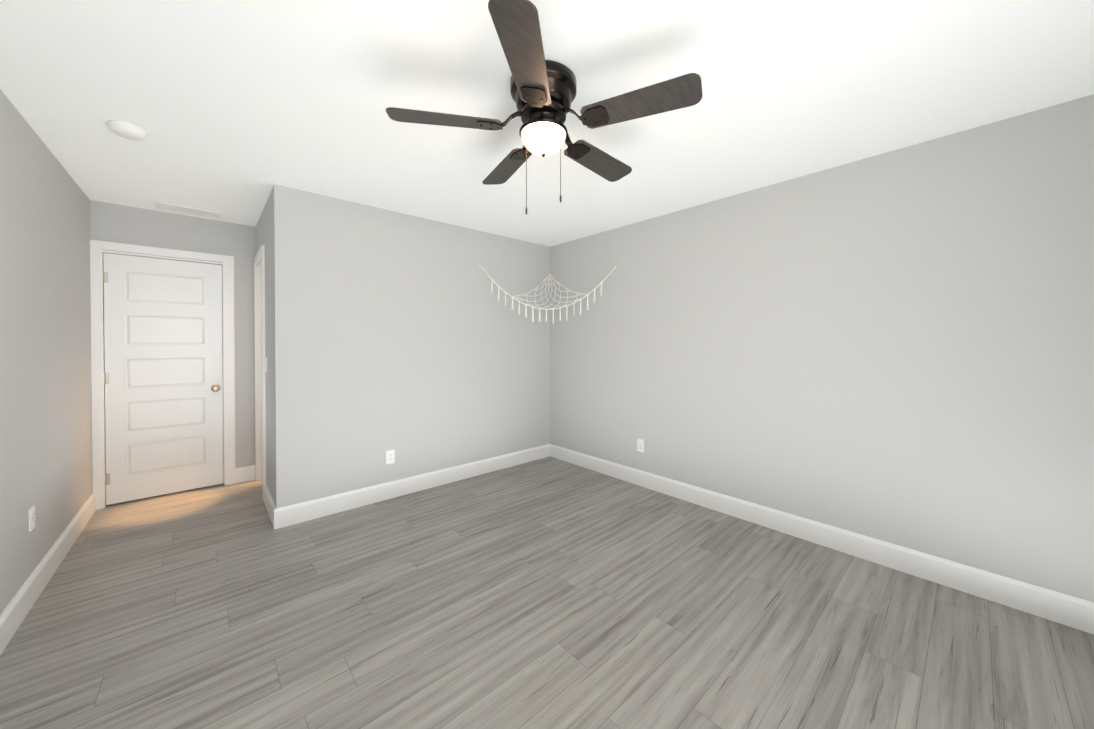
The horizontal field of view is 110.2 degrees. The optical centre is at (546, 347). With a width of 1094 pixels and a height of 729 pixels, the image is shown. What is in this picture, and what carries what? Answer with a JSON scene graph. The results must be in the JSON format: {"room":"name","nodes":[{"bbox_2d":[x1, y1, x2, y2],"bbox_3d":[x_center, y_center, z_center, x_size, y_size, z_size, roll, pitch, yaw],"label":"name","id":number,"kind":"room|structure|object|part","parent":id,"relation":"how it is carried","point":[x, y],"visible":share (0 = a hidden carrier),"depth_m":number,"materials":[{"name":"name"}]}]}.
{"room":"empty bedroom","nodes":[
{"label":"empty bedroom","id":0,"kind":"room"},
{"bbox_2d":[0,89,92,614],"bbox_3d":[-1.814,0.085,0.939,0.120,2.432,5.650,0,1,-42],"label":"wall","id":1,"kind":"structure","parent":0,"point":[46,469],"depth_m":2.06,"materials":[{"name":"grey paint"}]},
{"bbox_2d":[29,505,34,531],"bbox_3d":[-2.623,0.871,1.947,0.008,0.115,0.070,0,1,-42],"label":"electrical outlet","id":2,"kind":"object","parent":1,"relation":"attached to","point":[31,518],"visible":1,"depth_m":1.94,"materials":[{"name":"white plastic"}]},
{"bbox_2d":[0,493,95,654],"bbox_3d":[-1.757,1.230,0.989,0.016,0.140,5.392,0,1,-42],"label":"baseboard","id":3,"kind":"structure","parent":1,"relation":"attached to","point":[18,608],"depth_m":2.01,"materials":[{"name":"white wood"}]},
{"bbox_2d":[90,200,255,467],"bbox_3d":[-3.182,0.061,3.425,1.155,2.432,0.120,0,1,-42],"label":"wall","id":4,"kind":"structure","parent":0,"point":[111,222],"depth_m":3.53,"materials":[{"name":"grey paint"}]},
{"bbox_2d":[103,253,222,504],"bbox_3d":[-3.262,0.255,3.280,0.726,2.022,0.107,0,1,-42],"label":"door","id":5,"kind":"structure","parent":4,"relation":"in","point":[164,370],"depth_m":3.27,"materials":[{"name":"white wood"}]},
{"bbox_3d":[-3.530,0.250,3.058,0.030,1.710,0.011,0,1,-42],"label":"door hinge","id":6,"kind":"part","parent":5,"relation":"part of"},
{"bbox_3d":[-3.017,0.376,3.477,0.066,0.066,0.071,0,1,-42],"label":"knob","id":7,"kind":"part","parent":5,"relation":"part of","materials":[{"name":"gold metal"}]},
{"bbox_2d":[90,240,235,509],"bbox_3d":[-3.282,0.218,3.325,0.868,2.120,0.138,0,1,-42],"label":"door frame","id":8,"kind":"structure","parent":4,"relation":"attached to","point":[96,246],"depth_m":3.10,"materials":[{"name":"white wood"}]},
{"bbox_2d":[256,190,273,501],"bbox_3d":[-2.355,0.062,3.277,0.120,2.432,1.202,0,1,-42],"label":"wall","id":9,"kind":"structure","parent":0,"point":[264,230],"depth_m":2.97,"materials":[{"name":"grey paint"}]},
{"bbox_2d":[254,245,265,501],"bbox_3d":[-2.520,0.216,3.449,0.138,2.120,0.691,0,1,-42],"label":"door frame","id":10,"kind":"structure","parent":9,"relation":"attached to","point":[260,254],"depth_m":3.64,"materials":[{"name":"white wood"}]},
{"bbox_2d":[264,485,273,511],"bbox_3d":[-2.136,1.211,2.942,0.016,0.140,0.590,0,1,-42],"label":"baseboard","id":11,"kind":"structure","parent":9,"relation":"attached to","point":[268,500],"depth_m":2.98,"materials":[{"name":"white wood"}]},
{"bbox_2d":[272,184,549,507],"bbox_3d":[-0.983,0.059,3.617,2.620,2.432,0.120,0,1,-42],"label":"wall","id":12,"kind":"structure","parent":0,"point":[416,345],"depth_m":3.25,"materials":[{"name":"grey paint"}]},
{"bbox_2d":[386,449,394,463],"bbox_3d":[-1.326,0.928,3.233,0.070,0.115,0.008,0,1,-42],"label":"electrical outlet","id":13,"kind":"object","parent":12,"relation":"attached to","point":[390,456],"visible":1,"depth_m":3.23,"materials":[{"name":"white plastic"}]},
{"bbox_2d":[268,444,547,529],"bbox_3d":[-0.953,1.205,3.564,2.611,0.140,0.016,0,1,-42],"label":"baseboard","id":14,"kind":"structure","parent":12,"relation":"attached to","point":[289,515],"depth_m":3.23,"materials":[{"name":"white wood"}]},
{"bbox_2d":[479,264,615,323],"bbox_3d":[-0.005,-0.542,3.757,0.968,0.619,0.967,0,1,-42],"label":"hammock","id":15,"kind":"object","parent":12,"relation":"hanging from","point":[565,305],"visible":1,"depth_m":3.77,"materials":[{"name":"white fabric"}]},
{"bbox_2d":[0,456,1093,728],"bbox_3d":[-0.607,1.336,2.432,3.895,0.100,6.250,0,1,-42],"label":"floor","id":16,"kind":"structure","parent":0,"point":[548,594],"depth_m":1.76,"materials":[{"name":"grey wood"}]},
{"bbox_2d":[0,0,1093,246],"bbox_3d":[-0.607,-1.196,2.408,3.895,0.100,6.250,0,1,-42],"label":"ceiling","id":17,"kind":"structure","parent":0,"point":[236,110],"depth_m":1.69,"materials":[{"name":"white paint"}]},
{"bbox_2d":[106,120,147,139],"bbox_3d":[-2.186,-1.123,1.991,0.148,0.038,0.148,0,1,-42],"label":"smoke detector","id":18,"kind":"object","parent":17,"relation":"attached to","point":[127,130],"visible":1,"depth_m":1.96,"materials":[{"name":"white plastic"}]},
{"bbox_2d":[154,201,219,217],"bbox_3d":[-3.001,-1.149,3.199,0.400,0.008,0.150,0,1,-42],"label":"ceiling vent","id":19,"kind":"object","parent":17,"relation":"in","point":[185,209],"visible":1,"depth_m":3.18,"materials":[{"name":"white plastic"}]},
{"bbox_2d":[386,0,701,214],"bbox_3d":[0.003,-0.856,1.683,1.200,0.564,1.227,0,1,-42],"label":"fan","id":20,"kind":"object","parent":17,"relation":"hanging from","point":[543,91],"visible":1,"depth_m":1.52,"materials":[{"name":"brown wood"}]},
{"bbox_3d":[-0.015,-0.878,1.649,0.194,0.084,0.194,0,1,-42],"label":"lamp shade","id":21,"kind":"part","parent":20,"relation":"part of","materials":[{"name":"white glass"}]},
{"bbox_2d":[550,94,1093,601],"bbox_3d":[1.441,0.065,2.962,0.120,2.432,4.328,0,1,-42],"label":"wall","id":22,"kind":"structure","parent":0,"point":[896,346],"depth_m":2.27,"materials":[{"name":"grey paint"}]},
{"bbox_2d":[637,439,643,451],"bbox_3d":[0.863,0.906,3.521,0.008,0.115,0.070,0,1,-42],"label":"electrical outlet","id":23,"kind":"object","parent":22,"relation":"attached to","point":[640,445],"visible":1,"depth_m":3.52,"materials":[{"name":"white plastic"}]},
{"bbox_2d":[548,444,1093,634],"bbox_3d":[1.390,1.211,2.927,0.016,0.140,4.088,0,1,-42],"label":"baseboard","id":24,"kind":"structure","parent":22,"relation":"attached to","point":[1061,608],"depth_m":2.27,"materials":[{"name":"white wood"}]}
]}

